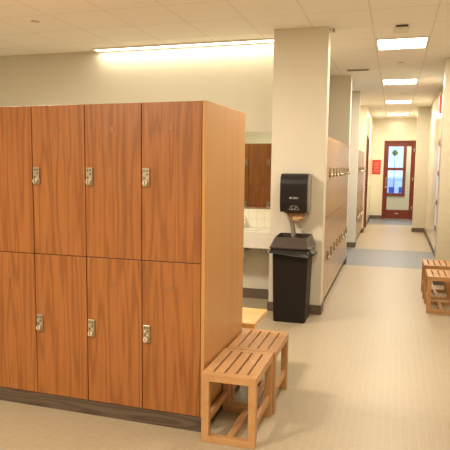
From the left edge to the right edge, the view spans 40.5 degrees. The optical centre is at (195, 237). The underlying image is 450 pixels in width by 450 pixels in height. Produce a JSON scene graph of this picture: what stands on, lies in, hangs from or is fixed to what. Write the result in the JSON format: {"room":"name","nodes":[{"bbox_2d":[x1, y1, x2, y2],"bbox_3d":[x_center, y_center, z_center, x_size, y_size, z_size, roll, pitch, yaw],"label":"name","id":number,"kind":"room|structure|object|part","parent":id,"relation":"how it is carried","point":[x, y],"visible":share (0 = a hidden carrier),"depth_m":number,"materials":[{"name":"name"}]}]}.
{"room":"locker room","nodes":[
{"label":"locker room","id":0,"kind":"room"},
{"bbox_2d":[0,42,273,298],"bbox_3d":[-1.366,-0.895,8.220,5.300,3.130,0.132,3,7,18],"label":"wall","id":1,"kind":"structure","parent":0,"point":[239,77],"depth_m":7.72,"materials":[{"name":"beige paint"}]},
{"bbox_2d":[243,216,269,262],"bbox_3d":[-0.951,-0.025,7.890,3.965,0.585,0.428,3,7,18],"label":"countertop","id":2,"kind":"structure","parent":1,"relation":"attached to","point":[253,237],"depth_m":7.14,"materials":[{"name":"beige stone"}]},
{"bbox_2d":[244,228,257,230],"bbox_3d":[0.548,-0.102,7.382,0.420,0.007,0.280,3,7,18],"label":"basin","id":3,"kind":"object","parent":2,"relation":"in","point":[245,229],"depth_m":7.38,"materials":[{"name":"beige ceramic"}]},
{"bbox_2d":[244,208,269,228],"bbox_3d":[-1.445,-0.335,8.249,5.180,0.240,0.010,3,7,18],"label":"backsplash","id":4,"kind":"structure","parent":1,"relation":"attached to","point":[255,218],"depth_m":7.53,"materials":[{"name":"tile"}]},
{"bbox_2d":[244,132,271,208],"bbox_3d":[-0.878,-0.896,7.994,3.965,0.937,0.015,3,7,18],"label":"wall mirror","id":5,"kind":"object","parent":1,"relation":"attached to","point":[258,145],"visible":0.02,"depth_m":7.47,"materials":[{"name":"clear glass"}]},
{"bbox_3d":[-0.881,-0.440,8.049,3.965,0.018,0.015,3,7,18],"label":"rail","id":6,"kind":"part","parent":5,"relation":"part of","materials":[{"name":"silver metal"}]},
{"bbox_2d":[0,218,449,449],"bbox_3d":[0.697,0.483,10.414,8.200,0.100,25.200,3,7,18],"label":"floor","id":7,"kind":"structure","parent":0,"point":[371,371],"depth_m":4.66,"materials":[{"name":"tile"}]},
{"bbox_2d":[0,106,37,391],"bbox_3d":[-1.193,0.072,4.321,0.392,1.928,0.473,3,7,19],"label":"locker","id":8,"kind":"object","parent":7,"relation":"on","point":[18,316],"visible":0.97,"depth_m":4.11,"materials":[{"name":"brown wood"}]},
{"bbox_3d":[-1.254,-0.386,4.083,0.386,0.964,0.019,3,7,19],"label":"door","id":9,"kind":"part","parent":8,"relation":"part of","materials":[{"name":"laminate"}]},
{"bbox_3d":[-1.261,0.574,4.198,0.386,0.960,0.019,3,7,19],"label":"door","id":10,"kind":"part","parent":8,"relation":"part of","materials":[{"name":"laminate"}]},
{"bbox_2d":[31,104,88,399],"bbox_3d":[-0.823,0.090,4.190,0.392,1.928,0.473,3,7,19],"label":"locker","id":11,"kind":"object","parent":7,"relation":"on","point":[58,131],"visible":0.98,"depth_m":3.99,"materials":[{"name":"brown wood"}]},
{"bbox_3d":[-0.885,-0.367,3.952,0.386,0.964,0.019,3,7,19],"label":"door","id":12,"kind":"part","parent":11,"relation":"part of","materials":[{"name":"laminate"}]},
{"bbox_3d":[-0.891,0.592,4.067,0.386,0.960,0.019,3,7,19],"label":"door","id":13,"kind":"part","parent":11,"relation":"part of","materials":[{"name":"laminate"}]},
{"bbox_2d":[85,103,142,407],"bbox_3d":[-0.454,0.108,4.059,0.392,1.928,0.473,3,7,19],"label":"locker","id":14,"kind":"object","parent":7,"relation":"on","point":[113,132],"visible":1,"depth_m":3.86,"materials":[{"name":"brown wood"}]},
{"bbox_3d":[-0.515,-0.349,3.821,0.386,0.964,0.019,3,7,19],"label":"door","id":15,"kind":"part","parent":14,"relation":"part of","materials":[{"name":"laminate"}]},
{"bbox_3d":[-0.522,0.610,3.936,0.386,0.960,0.019,3,7,19],"label":"door","id":16,"kind":"part","parent":14,"relation":"part of","materials":[{"name":"laminate"}]},
{"bbox_2d":[0,385,239,431],"bbox_3d":[-0.928,1.069,4.586,2.375,0.098,0.840,3,7,19],"label":"plinth","id":17,"kind":"object","parent":7,"relation":"on","point":[129,413],"visible":0.22,"depth_m":4.03,"materials":[{"name":"brown wood"}]},
{"bbox_2d":[142,101,202,416],"bbox_3d":[-0.084,0.126,3.928,0.392,1.928,0.473,3,7,19],"label":"locker","id":18,"kind":"object","parent":7,"relation":"on","point":[171,131],"visible":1,"depth_m":3.73,"materials":[{"name":"brown wood"}]},
{"bbox_3d":[-0.152,0.628,3.805,0.386,0.960,0.019,3,7,19],"label":"door","id":19,"kind":"part","parent":18,"relation":"part of","materials":[{"name":"laminate"}]},
{"bbox_3d":[-0.146,-0.331,3.690,0.386,0.964,0.019,3,7,19],"label":"door","id":20,"kind":"part","parent":18,"relation":"part of","materials":[{"name":"laminate"}]},
{"bbox_2d":[200,100,245,417],"bbox_3d":[0.112,0.107,4.108,0.193,1.933,0.881,3,7,19],"label":"end panel","id":21,"kind":"object","parent":7,"relation":"on","point":[223,127],"visible":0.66,"depth_m":3.95,"materials":[{"name":"laminate"}]},
{"bbox_2d":[201,348,272,448],"bbox_3d":[0.273,0.996,3.857,0.332,0.430,0.530,3,7,18],"label":"slatted bench","id":22,"kind":"object","parent":7,"relation":"on","point":[225,368],"visible":1,"depth_m":3.71,"materials":[{"name":"brown wood"}]},
{"bbox_3d":[0.062,1.022,3.672,0.046,0.340,0.046,3,7,18],"label":"leg","id":23,"kind":"part","parent":22,"relation":"part of","materials":[{"name":"brown wood"}]},
{"bbox_3d":[0.211,0.968,4.130,0.046,0.340,0.046,3,7,18],"label":"leg","id":24,"kind":"part","parent":22,"relation":"part of","materials":[{"name":"brown wood"}]},
{"bbox_3d":[0.197,1.217,3.651,0.332,0.040,0.046,3,7,18],"label":"foot rail","id":25,"kind":"part","parent":22,"relation":"part of","materials":[{"name":"brown wood"}]},
{"bbox_3d":[0.200,0.834,3.607,0.332,0.050,0.050,3,7,18],"label":"rail","id":26,"kind":"part","parent":22,"relation":"part of","materials":[{"name":"brown wood"}]},
{"bbox_3d":[0.346,1.163,4.108,0.332,0.040,0.046,3,7,18],"label":"foot rail","id":27,"kind":"part","parent":22,"relation":"part of","materials":[{"name":"brown wood"}]},
{"bbox_3d":[0.348,0.781,4.061,0.332,0.050,0.050,3,7,18],"label":"rail","id":28,"kind":"part","parent":22,"relation":"part of","materials":[{"name":"brown wood"}]},
{"bbox_3d":[0.334,1.034,3.585,0.046,0.340,0.046,3,7,18],"label":"leg","id":29,"kind":"part","parent":22,"relation":"part of","materials":[{"name":"brown wood"}]},
{"bbox_3d":[0.421,0.826,3.788,0.022,0.028,0.430,3,7,18],"label":"rail","id":30,"kind":"part","parent":22,"relation":"part of","materials":[{"name":"brown wood"}]},
{"bbox_3d":[0.483,0.981,4.042,0.046,0.340,0.046,3,7,18],"label":"leg","id":31,"kind":"part","parent":22,"relation":"part of","materials":[{"name":"brown wood"}]},
{"bbox_2d":[242,307,266,328],"bbox_3d":[-0.825,0.797,5.338,2.835,0.460,0.500,3,7,18],"label":"bench","id":32,"kind":"object","parent":7,"relation":"on","point":[251,317],"visible":0.13,"depth_m":4.87,"materials":[{"name":"brown wood"}]},
{"bbox_2d":[227,328,288,413],"bbox_3d":[0.452,0.937,4.363,0.332,0.430,0.530,3,7,18],"label":"slatted bench","id":33,"kind":"object","parent":7,"relation":"on","point":[245,339],"visible":0.7,"depth_m":4.32,"materials":[{"name":"brown wood"}]},
{"bbox_3d":[0.241,0.963,4.178,0.046,0.340,0.046,3,7,18],"label":"leg","id":34,"kind":"part","parent":33,"relation":"part of","materials":[{"name":"brown wood"}]},
{"bbox_3d":[0.379,0.775,4.113,0.332,0.050,0.050,3,7,18],"label":"rail","id":35,"kind":"part","parent":33,"relation":"part of","materials":[{"name":"brown wood"}]},
{"bbox_3d":[0.376,1.157,4.157,0.332,0.040,0.046,3,7,18],"label":"foot rail","id":36,"kind":"part","parent":33,"relation":"part of","materials":[{"name":"brown wood"}]},
{"bbox_3d":[0.527,0.722,4.567,0.332,0.050,0.050,3,7,18],"label":"rail","id":37,"kind":"part","parent":33,"relation":"part of","materials":[{"name":"brown wood"}]},
{"bbox_3d":[0.525,1.104,4.614,0.332,0.040,0.046,3,7,18],"label":"foot rail","id":38,"kind":"part","parent":33,"relation":"part of","materials":[{"name":"brown wood"}]},
{"bbox_3d":[0.513,0.975,4.091,0.046,0.340,0.046,3,7,18],"label":"leg","id":39,"kind":"part","parent":33,"relation":"part of","materials":[{"name":"brown wood"}]},
{"bbox_3d":[0.600,0.766,4.294,0.022,0.028,0.430,3,7,18],"label":"rail","id":40,"kind":"part","parent":33,"relation":"part of","materials":[{"name":"brown wood"}]},
{"bbox_3d":[0.662,0.921,4.548,0.046,0.340,0.046,3,7,18],"label":"leg","id":41,"kind":"part","parent":33,"relation":"part of","materials":[{"name":"brown wood"}]},
{"bbox_2d":[265,233,317,323],"bbox_3d":[1.041,0.427,6.615,0.495,0.917,0.538,3,7,18],"label":"waste bin","id":42,"kind":"object","parent":7,"relation":"on","point":[292,257],"visible":1,"depth_m":6.43,"materials":[{"name":"black plastic"}]},
{"bbox_3d":[1.050,0.035,6.568,0.437,0.127,0.484,3,7,18],"label":"lid","id":43,"kind":"part","parent":42,"relation":"part of","materials":[{"name":"grey plastic"}]},
{"bbox_2d":[323,136,332,298],"bbox_3d":[1.327,-0.183,7.214,0.509,1.990,0.431,3,7,18],"label":"locker","id":44,"kind":"object","parent":7,"relation":"on","point":[329,175],"visible":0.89,"depth_m":7.15,"materials":[{"name":"brown"}]},
{"bbox_3d":[1.525,0.242,7.200,0.019,0.952,0.425,3,7,18],"label":"door","id":45,"kind":"part","parent":44,"relation":"part of","materials":[{"name":"laminate"}]},
{"bbox_3d":[1.532,-0.701,7.087,0.019,0.930,0.425,3,7,18],"label":"door","id":46,"kind":"part","parent":44,"relation":"part of","materials":[{"name":"laminate"}]},
{"bbox_2d":[323,138,335,300],"bbox_3d":[1.460,-0.231,7.622,0.509,1.990,0.431,3,7,18],"label":"locker","id":47,"kind":"object","parent":7,"relation":"on","point":[332,139],"visible":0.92,"depth_m":7.55,"materials":[{"name":"brown"}]},
{"bbox_3d":[1.658,0.194,7.607,0.019,0.952,0.425,3,7,18],"label":"door","id":48,"kind":"part","parent":47,"relation":"part of","materials":[{"name":"laminate"}]},
{"bbox_3d":[1.665,-0.748,7.494,0.019,0.930,0.425,3,7,18],"label":"door","id":49,"kind":"part","parent":47,"relation":"part of","materials":[{"name":"laminate"}]},
{"bbox_2d":[327,140,338,293],"bbox_3d":[1.593,-0.279,8.029,0.509,1.990,0.431,3,7,18],"label":"locker","id":50,"kind":"object","parent":7,"relation":"on","point":[336,141],"visible":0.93,"depth_m":7.96,"materials":[{"name":"brown"}]},
{"bbox_3d":[1.791,0.146,8.014,0.019,0.952,0.425,3,7,18],"label":"door","id":51,"kind":"part","parent":50,"relation":"part of","materials":[{"name":"laminate"}]},
{"bbox_3d":[1.798,-0.796,7.901,0.019,0.930,0.425,3,7,18],"label":"door","id":52,"kind":"part","parent":50,"relation":"part of","materials":[{"name":"laminate"}]},
{"bbox_2d":[330,141,341,287],"bbox_3d":[1.726,-0.327,8.436,0.509,1.990,0.431,3,7,18],"label":"locker","id":53,"kind":"object","parent":7,"relation":"on","point":[339,142],"visible":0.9,"depth_m":8.37,"materials":[{"name":"brown"}]},
{"bbox_3d":[1.924,0.098,8.421,0.019,0.952,0.425,3,7,18],"label":"door","id":54,"kind":"part","parent":53,"relation":"part of","materials":[{"name":"laminate"}]},
{"bbox_3d":[1.931,-0.844,8.309,0.019,0.930,0.425,3,7,18],"label":"door","id":55,"kind":"part","parent":53,"relation":"part of","materials":[{"name":"laminate"}]},
{"bbox_2d":[333,142,343,281],"bbox_3d":[1.859,-0.374,8.843,0.509,1.990,0.431,3,7,18],"label":"locker","id":56,"kind":"object","parent":7,"relation":"on","point":[341,144],"visible":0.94,"depth_m":8.78,"materials":[{"name":"brown"}]},
{"bbox_3d":[2.057,0.051,8.828,0.019,0.952,0.425,3,7,18],"label":"door","id":57,"kind":"part","parent":56,"relation":"part of","materials":[{"name":"laminate"}]},
{"bbox_3d":[2.064,-0.892,8.716,0.019,0.930,0.425,3,7,18],"label":"door","id":58,"kind":"part","parent":56,"relation":"part of","materials":[{"name":"laminate"}]},
{"bbox_2d":[336,143,345,276],"bbox_3d":[1.992,-0.422,9.250,0.509,1.990,0.431,3,7,18],"label":"locker","id":59,"kind":"object","parent":7,"relation":"on","point":[343,159],"visible":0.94,"depth_m":9.19,"materials":[{"name":"brown"}]},
{"bbox_3d":[2.190,0.003,9.235,0.019,0.952,0.425,3,7,18],"label":"door","id":60,"kind":"part","parent":59,"relation":"part of","materials":[{"name":"laminate"}]},
{"bbox_3d":[2.197,-0.940,9.123,0.019,0.930,0.425,3,7,18],"label":"door","id":61,"kind":"part","parent":59,"relation":"part of","materials":[{"name":"laminate"}]},
{"bbox_2d":[339,144,347,270],"bbox_3d":[2.126,-0.470,9.657,0.509,1.990,0.431,3,7,18],"label":"locker","id":62,"kind":"object","parent":7,"relation":"on","point":[346,168],"visible":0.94,"depth_m":9.60,"materials":[{"name":"brown"}]},
{"bbox_3d":[2.323,-0.045,9.643,0.019,0.952,0.425,3,7,18],"label":"door","id":63,"kind":"part","parent":62,"relation":"part of","materials":[{"name":"laminate"}]},
{"bbox_3d":[2.330,-0.987,9.530,0.019,0.930,0.425,3,7,18],"label":"door","id":64,"kind":"part","parent":62,"relation":"part of","materials":[{"name":"laminate"}]},
{"bbox_2d":[341,145,349,266],"bbox_3d":[2.259,-0.518,10.065,0.509,1.990,0.431,3,7,18],"label":"locker","id":65,"kind":"object","parent":7,"relation":"on","point":[345,227],"visible":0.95,"depth_m":10.00,"materials":[{"name":"brown"}]},
{"bbox_3d":[2.456,-0.093,10.050,0.019,0.952,0.425,3,7,18],"label":"door","id":66,"kind":"part","parent":65,"relation":"part of","materials":[{"name":"laminate"}]},
{"bbox_3d":[2.463,-1.035,9.937,0.019,0.930,0.425,3,7,18],"label":"door","id":67,"kind":"part","parent":65,"relation":"part of","materials":[{"name":"laminate"}]},
{"bbox_2d":[355,155,359,239],"bbox_3d":[3.165,-0.840,12.813,0.504,1.990,0.390,3,7,18],"label":"locker","id":68,"kind":"object","parent":7,"relation":"on","point":[358,155],"visible":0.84,"depth_m":12.80,"materials":[{"name":"brown"}]},
{"bbox_2d":[356,150,360,237],"bbox_3d":[3.286,-0.883,13.182,0.504,1.990,0.390,3,7,18],"label":"locker","id":69,"kind":"object","parent":7,"relation":"on","point":[359,150],"visible":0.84,"depth_m":13.10,"materials":[{"name":"brown"}]},
{"bbox_3d":[3.481,-0.459,13.168,0.019,0.952,0.384,3,7,18],"label":"door","id":70,"kind":"part","parent":69,"relation":"part of","materials":[{"name":"laminate"}]},
{"bbox_3d":[3.487,-1.401,13.055,0.019,0.930,0.384,3,7,18],"label":"door","id":71,"kind":"part","parent":69,"relation":"part of","materials":[{"name":"laminate"}]},
{"bbox_2d":[355,151,361,240],"bbox_3d":[3.406,-0.927,13.550,0.504,1.990,0.390,3,7,18],"label":"locker","id":72,"kind":"object","parent":7,"relation":"on","point":[360,151],"visible":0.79,"depth_m":13.46,"materials":[{"name":"brown"}]},
{"bbox_3d":[3.602,-0.502,13.536,0.019,0.952,0.384,3,7,18],"label":"door","id":73,"kind":"part","parent":72,"relation":"part of","materials":[{"name":"laminate"}]},
{"bbox_3d":[3.608,-1.444,13.424,0.019,0.930,0.384,3,7,18],"label":"door","id":74,"kind":"part","parent":72,"relation":"part of","materials":[{"name":"laminate"}]},
{"bbox_2d":[356,151,362,238],"bbox_3d":[3.526,-0.970,13.919,0.504,1.990,0.390,3,7,18],"label":"locker","id":75,"kind":"object","parent":7,"relation":"on","point":[361,151],"visible":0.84,"depth_m":13.85,"materials":[{"name":"brown"}]},
{"bbox_3d":[3.722,-0.545,13.905,0.019,0.952,0.384,3,7,18],"label":"door","id":76,"kind":"part","parent":75,"relation":"part of","materials":[{"name":"laminate"}]},
{"bbox_3d":[3.728,-1.487,13.792,0.019,0.930,0.384,3,7,18],"label":"door","id":77,"kind":"part","parent":75,"relation":"part of","materials":[{"name":"laminate"}]},
{"bbox_2d":[357,152,363,236],"bbox_3d":[3.647,-1.013,14.287,0.504,1.990,0.390,3,7,18],"label":"locker","id":78,"kind":"object","parent":7,"relation":"on","point":[362,152],"visible":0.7,"depth_m":14.23,"materials":[{"name":"brown"}]},
{"bbox_3d":[3.842,-0.588,14.273,0.019,0.952,0.384,3,7,18],"label":"door","id":79,"kind":"part","parent":78,"relation":"part of","materials":[{"name":"laminate"}]},
{"bbox_3d":[3.849,-1.530,14.161,0.019,0.930,0.384,3,7,18],"label":"door","id":80,"kind":"part","parent":78,"relation":"part of","materials":[{"name":"laminate"}]},
{"bbox_2d":[360,152,363,230],"bbox_3d":[3.767,-1.056,14.656,0.504,1.990,0.390,3,7,18],"label":"locker","id":81,"kind":"object","parent":7,"relation":"on","point":[363,152],"visible":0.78,"depth_m":14.61,"materials":[{"name":"brown"}]},
{"bbox_3d":[3.963,-0.631,14.642,0.019,0.952,0.384,3,7,18],"label":"door","id":82,"kind":"part","parent":81,"relation":"part of","materials":[{"name":"laminate"}]},
{"bbox_2d":[359,152,364,233],"bbox_3d":[3.888,-1.100,15.024,0.504,1.990,0.390,3,7,18],"label":"locker","id":83,"kind":"object","parent":7,"relation":"on","point":[364,152],"visible":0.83,"depth_m":15.01,"materials":[{"name":"brown"}]},
{"bbox_2d":[421,259,449,300],"bbox_3d":[3.101,0.536,7.862,0.332,0.430,0.530,3,7,18],"label":"slatted bench","id":84,"kind":"object","parent":7,"relation":"on","point":[439,264],"visible":0.91,"depth_m":7.70,"materials":[{"name":"brown wood"}]},
{"bbox_3d":[3.039,0.508,8.135,0.046,0.340,0.046,3,7,18],"label":"leg","id":85,"kind":"part","parent":84,"relation":"part of","materials":[{"name":"brown wood"}]},
{"bbox_3d":[2.890,0.562,7.678,0.046,0.340,0.046,3,7,18],"label":"leg","id":86,"kind":"part","parent":84,"relation":"part of","materials":[{"name":"brown wood"}]},
{"bbox_3d":[3.174,0.703,8.114,0.332,0.040,0.046,3,7,18],"label":"foot rail","id":87,"kind":"part","parent":84,"relation":"part of","materials":[{"name":"brown wood"}]},
{"bbox_3d":[3.025,0.757,7.657,0.332,0.040,0.046,3,7,18],"label":"foot rail","id":88,"kind":"part","parent":84,"relation":"part of","materials":[{"name":"brown wood"}]},
{"bbox_3d":[3.028,0.374,7.613,0.332,0.050,0.050,3,7,18],"label":"rail","id":89,"kind":"part","parent":84,"relation":"part of","materials":[{"name":"brown wood"}]},
{"bbox_3d":[3.162,0.574,7.590,0.046,0.340,0.046,3,7,18],"label":"leg","id":90,"kind":"part","parent":84,"relation":"part of","materials":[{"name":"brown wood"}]},
{"bbox_2d":[424,269,449,313],"bbox_3d":[2.870,0.626,7.133,0.332,0.421,0.530,3,7,18],"label":"slatted bench","id":91,"kind":"object","parent":7,"relation":"on","point":[429,277],"visible":1,"depth_m":6.95,"materials":[{"name":"brown wood"}]},
{"bbox_3d":[2.808,0.598,7.406,0.046,0.333,0.046,3,7,18],"label":"leg","id":92,"kind":"part","parent":91,"relation":"part of","materials":[{"name":"brown wood"}]},
{"bbox_3d":[2.659,0.652,6.949,0.046,0.333,0.046,3,7,18],"label":"leg","id":93,"kind":"part","parent":91,"relation":"part of","materials":[{"name":"brown wood"}]},
{"bbox_3d":[2.943,0.789,7.385,0.332,0.039,0.046,3,7,18],"label":"foot rail","id":94,"kind":"part","parent":91,"relation":"part of","materials":[{"name":"brown wood"}]},
{"bbox_3d":[2.794,0.843,6.927,0.332,0.039,0.046,3,7,18],"label":"foot rail","id":95,"kind":"part","parent":91,"relation":"part of","materials":[{"name":"brown wood"}]},
{"bbox_3d":[2.797,0.468,6.884,0.332,0.049,0.050,3,7,18],"label":"rail","id":96,"kind":"part","parent":91,"relation":"part of","materials":[{"name":"brown wood"}]},
{"bbox_2d":[0,0,449,118],"bbox_3d":[0.718,-2.725,10.031,8.200,0.100,25.200,3,7,18],"label":"ceiling","id":97,"kind":"structure","parent":0,"point":[64,26],"depth_m":6.58,"materials":[{"name":"tile"}]},
{"bbox_2d":[92,38,273,51],"bbox_3d":[-0.148,-2.367,7.493,2.425,0.020,0.160,3,7,18],"label":"recessed light","id":98,"kind":"object","parent":97,"relation":"in","point":[262,40],"visible":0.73,"depth_m":7.47,"materials":[{"name":"white plastic"}]},
{"bbox_2d":[346,69,369,70],"bbox_3d":[2.500,-2.580,9.381,0.340,0.010,0.150,3,7,18],"label":"ceiling vent","id":99,"kind":"object","parent":97,"relation":"in","point":[346,69],"visible":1,"depth_m":9.36,"materials":[{"name":"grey metal"}]},
{"bbox_2d":[387,113,408,114],"bbox_3d":[5.721,-3.496,17.251,0.586,0.016,0.676,3,7,18],"label":"recessed light","id":100,"kind":"object","parent":97,"relation":"in","point":[387,113],"visible":1,"depth_m":17.17,"materials":[{"name":"beige plastic"}]},
{"bbox_2d":[385,100,411,103],"bbox_3d":[4.641,-3.108,13.944,0.586,0.016,0.676,3,7,18],"label":"recessed light","id":101,"kind":"object","parent":97,"relation":"in","point":[386,101],"visible":1,"depth_m":13.90,"materials":[{"name":"beige plastic"}]},
{"bbox_2d":[382,78,417,84],"bbox_3d":[3.561,-2.720,10.638,0.586,0.016,0.676,3,7,18],"label":"recessed light","id":102,"kind":"object","parent":97,"relation":"in","point":[408,80],"visible":1,"depth_m":10.61,"materials":[{"name":"beige plastic"}]},
{"bbox_2d":[394,24,409,33],"bbox_3d":[2.185,-2.210,6.456,0.150,0.055,0.184,3,7,18],"label":"ceiling sensor","id":103,"kind":"object","parent":97,"relation":"attached to","point":[405,28],"visible":1,"depth_m":6.38,"materials":[{"name":"beige plastic"}]},
{"bbox_2d":[376,36,429,49],"bbox_3d":[2.481,-2.332,7.331,0.586,0.016,0.676,3,7,18],"label":"recessed light","id":104,"kind":"object","parent":97,"relation":"in","point":[405,42],"visible":1,"depth_m":7.32,"materials":[{"name":"beige plastic"}]},
{"bbox_2d":[268,26,330,304],"bbox_3d":[1.216,-0.736,7.025,0.591,3.130,0.591,3,7,18],"label":"wall pillar","id":105,"kind":"structure","parent":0,"point":[301,59],"depth_m":6.68,"materials":[{"name":"beige paint"}]},
{"bbox_2d":[267,301,323,314],"bbox_3d":[1.202,0.768,7.193,0.615,0.104,0.591,3,7,18],"label":"baseboard","id":106,"kind":"structure","parent":105,"relation":"attached to","point":[313,309],"depth_m":6.85,"materials":[{"name":"brown plastic"}]},
{"bbox_2d":[280,173,311,237],"bbox_3d":[1.094,-0.338,6.681,0.314,0.726,0.223,3,7,18],"label":"dispenser","id":107,"kind":"object","parent":105,"relation":"attached to","point":[295,188],"visible":0.99,"depth_m":6.58,"materials":[{"name":"black plastic"}]},
{"bbox_2d":[287,213,304,220],"bbox_3d":[1.100,-0.234,6.689,0.190,0.098,0.082,3,7,18],"label":"paper towel","id":108,"kind":"object","parent":107,"relation":"hanging from","point":[291,216],"depth_m":6.68,"materials":[{"name":"brown paper"}]},
{"bbox_3d":[1.237,-0.483,6.629,0.023,0.412,0.200,3,7,18],"label":"trim","id":109,"kind":"part","parent":107,"relation":"part of","materials":[{"name":"beige plastic"}]},
{"bbox_2d":[328,75,351,256],"bbox_3d":[-0.168,-1.236,11.141,5.763,3.130,0.250,3,7,18],"label":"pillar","id":110,"kind":"structure","parent":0,"point":[340,87],"depth_m":10.08,"materials":[{"name":"beige paint"}]},
{"bbox_2d":[347,91,360,241],"bbox_3d":[0.540,-1.486,13.273,5.785,3.130,0.200,3,7,18],"label":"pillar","id":111,"kind":"structure","parent":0,"point":[356,96],"depth_m":12.31,"materials":[{"name":"beige paint"}]},
{"bbox_2d":[346,241,355,247],"bbox_3d":[2.864,0.122,12.696,0.897,0.104,0.212,3,7,18],"label":"baseboard","id":112,"kind":"structure","parent":111,"relation":"attached to","point":[348,244],"depth_m":12.49,"materials":[{"name":"brown plastic"}]},
{"bbox_2d":[359,105,372,228],"bbox_3d":[4.637,-1.936,17.264,0.500,3.130,4.470,3,7,18],"label":"wall","id":113,"kind":"structure","parent":0,"point":[366,119],"depth_m":15.31,"materials":[{"name":"beige paint"}]},
{"bbox_2d":[360,215,369,232],"bbox_3d":[4.635,-0.433,17.434,0.502,0.104,4.482,3,7,18],"label":"baseboard","id":114,"kind":"structure","parent":113,"relation":"attached to","point":[362,230],"depth_m":17.09,"materials":[{"name":"brown plastic"}]},
{"bbox_2d":[363,136,368,227],"bbox_3d":[4.443,-1.430,16.005,0.145,2.420,1.000,3,7,18],"label":"door","id":115,"kind":"structure","parent":113,"relation":"in","point":[367,150],"depth_m":16.33,"materials":[{"name":"red wood"}]},
{"bbox_2d":[370,118,416,214],"bbox_3d":[6.391,-2.144,19.096,2.700,3.130,0.120,3,7,18],"label":"wall","id":116,"kind":"structure","parent":0,"point":[395,129],"depth_m":19.11,"materials":[{"name":"beige paint"}]},
{"bbox_2d":[370,215,380,218],"bbox_3d":[5.731,-0.662,19.416,0.351,0.104,0.012,3,7,18],"label":"baseboard","id":117,"kind":"structure","parent":116,"relation":"attached to","point":[371,216],"depth_m":19.41,"materials":[{"name":"brown plastic"}]},
{"bbox_2d":[372,160,380,173],"bbox_3d":[5.705,-2.226,19.240,0.260,0.450,0.014,3,7,18],"label":"sign","id":118,"kind":"object","parent":116,"relation":"attached to","point":[376,164],"visible":1,"depth_m":19.23,"materials":[{"name":"red plastic"}]},
{"bbox_2d":[381,140,415,219],"bbox_3d":[6.364,-1.806,19.128,0.931,2.451,0.171,3,7,18],"label":"door","id":119,"kind":"structure","parent":116,"relation":"in","point":[391,214],"depth_m":19.11,"materials":[{"name":"red wood"}]},
{"bbox_2d":[386,146,411,209],"bbox_3d":[6.911,-2.407,21.330,3.100,3.130,0.100,3,7,18],"label":"wall","id":120,"kind":"structure","parent":0,"point":[393,202],"depth_m":21.28,"materials":[{"name":"beige paint"}]},
{"bbox_2d":[387,147,406,195],"bbox_3d":[6.657,-2.413,21.407,1.370,1.880,0.150,3,7,18],"label":"window","id":121,"kind":"structure","parent":120,"relation":"in","point":[403,169],"depth_m":21.20,"materials":[{"name":"red wood"}]},
{"bbox_2d":[412,107,430,227],"bbox_3d":[5.694,-1.707,15.405,0.293,3.130,0.200,3,7,18],"label":"wall","id":122,"kind":"structure","parent":0,"point":[423,115],"depth_m":15.31,"materials":[{"name":"paint"}]},
{"bbox_2d":[411,227,423,231],"bbox_3d":[5.671,-0.205,15.583,0.293,0.104,0.212,3,7,18],"label":"baseboard","id":123,"kind":"structure","parent":122,"relation":"attached to","point":[412,229],"depth_m":15.49,"materials":[{"name":"brown plastic"}]},
{"bbox_2d":[424,85,443,248],"bbox_3d":[5.349,-1.504,13.684,0.120,3.130,10.890,3,7,18],"label":"wall","id":124,"kind":"structure","parent":0,"point":[435,116],"depth_m":13.11,"materials":[{"name":"beige paint"}]},
{"bbox_2d":[424,228,434,255],"bbox_3d":[4.689,0.206,12.088,0.012,0.104,7.088,3,7,18],"label":"baseboard","id":125,"kind":"structure","parent":124,"relation":"attached to","point":[425,233],"depth_m":12.87,"materials":[{"name":"brown plastic"}]},
{"bbox_2d":[434,139,440,231],"bbox_3d":[4.493,-0.934,11.099,0.138,1.700,1.250,3,7,18],"label":"window","id":126,"kind":"structure","parent":124,"relation":"in","point":[439,142],"depth_m":11.61,"materials":[{"name":"beige plastic"}]},
{"bbox_2d":[439,94,442,113],"bbox_3d":[4.422,-2.410,10.975,0.064,0.320,0.320,3,7,18],"label":"wall sign","id":127,"kind":"object","parent":124,"relation":"attached to","point":[441,95],"visible":0.73,"depth_m":10.84,"materials":[{"name":"red plastic"}]},
{"bbox_2d":[434,57,449,275],"bbox_3d":[3.836,-0.880,8.382,0.903,3.130,0.200,3,7,18],"label":"wall","id":128,"kind":"structure","parent":0,"point":[442,239],"depth_m":8.43,"materials":[{"name":"paint"}]},
{"bbox_2d":[432,281,443,284],"bbox_3d":[3.818,0.622,8.558,0.915,0.104,0.212,3,7,18],"label":"baseboard","id":129,"kind":"structure","parent":128,"relation":"attached to","point":[433,282],"depth_m":8.58,"materials":[{"name":"brown plastic"}]},
{"label":"outside","id":130,"kind":"structure","parent":0,"visible":0},
{"bbox_3d":[15.912,-3.986,48.954,60.000,0.070,56.800,3,7,18],"label":"ground","id":131,"kind":"structure","parent":130,"visible":0},
{"bbox_2d":[388,187,393,192],"bbox_3d":[8.233,-1.716,25.689,0.228,0.840,0.420,3,7,18],"label":"crate","id":132,"kind":"object","parent":131,"relation":"on","point":[391,189],"visible":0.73,"depth_m":25.46,"materials":[{"name":"blue"}]},
{"bbox_2d":[387,177,401,189],"bbox_3d":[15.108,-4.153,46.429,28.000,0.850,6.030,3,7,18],"label":"building","id":133,"kind":"structure","parent":131,"relation":"on","point":[397,181],"depth_m":43.60,"materials":[{"name":"white"}]},
{"bbox_2d":[392,150,397,186],"bbox_3d":[11.088,-3.601,34.067,0.373,2.635,0.388,3,7,18],"label":"tree","id":134,"kind":"object","parent":131,"relation":"on","point":[395,152],"visible":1,"depth_m":33.95,"materials":[{"name":"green plant"}]}
]}

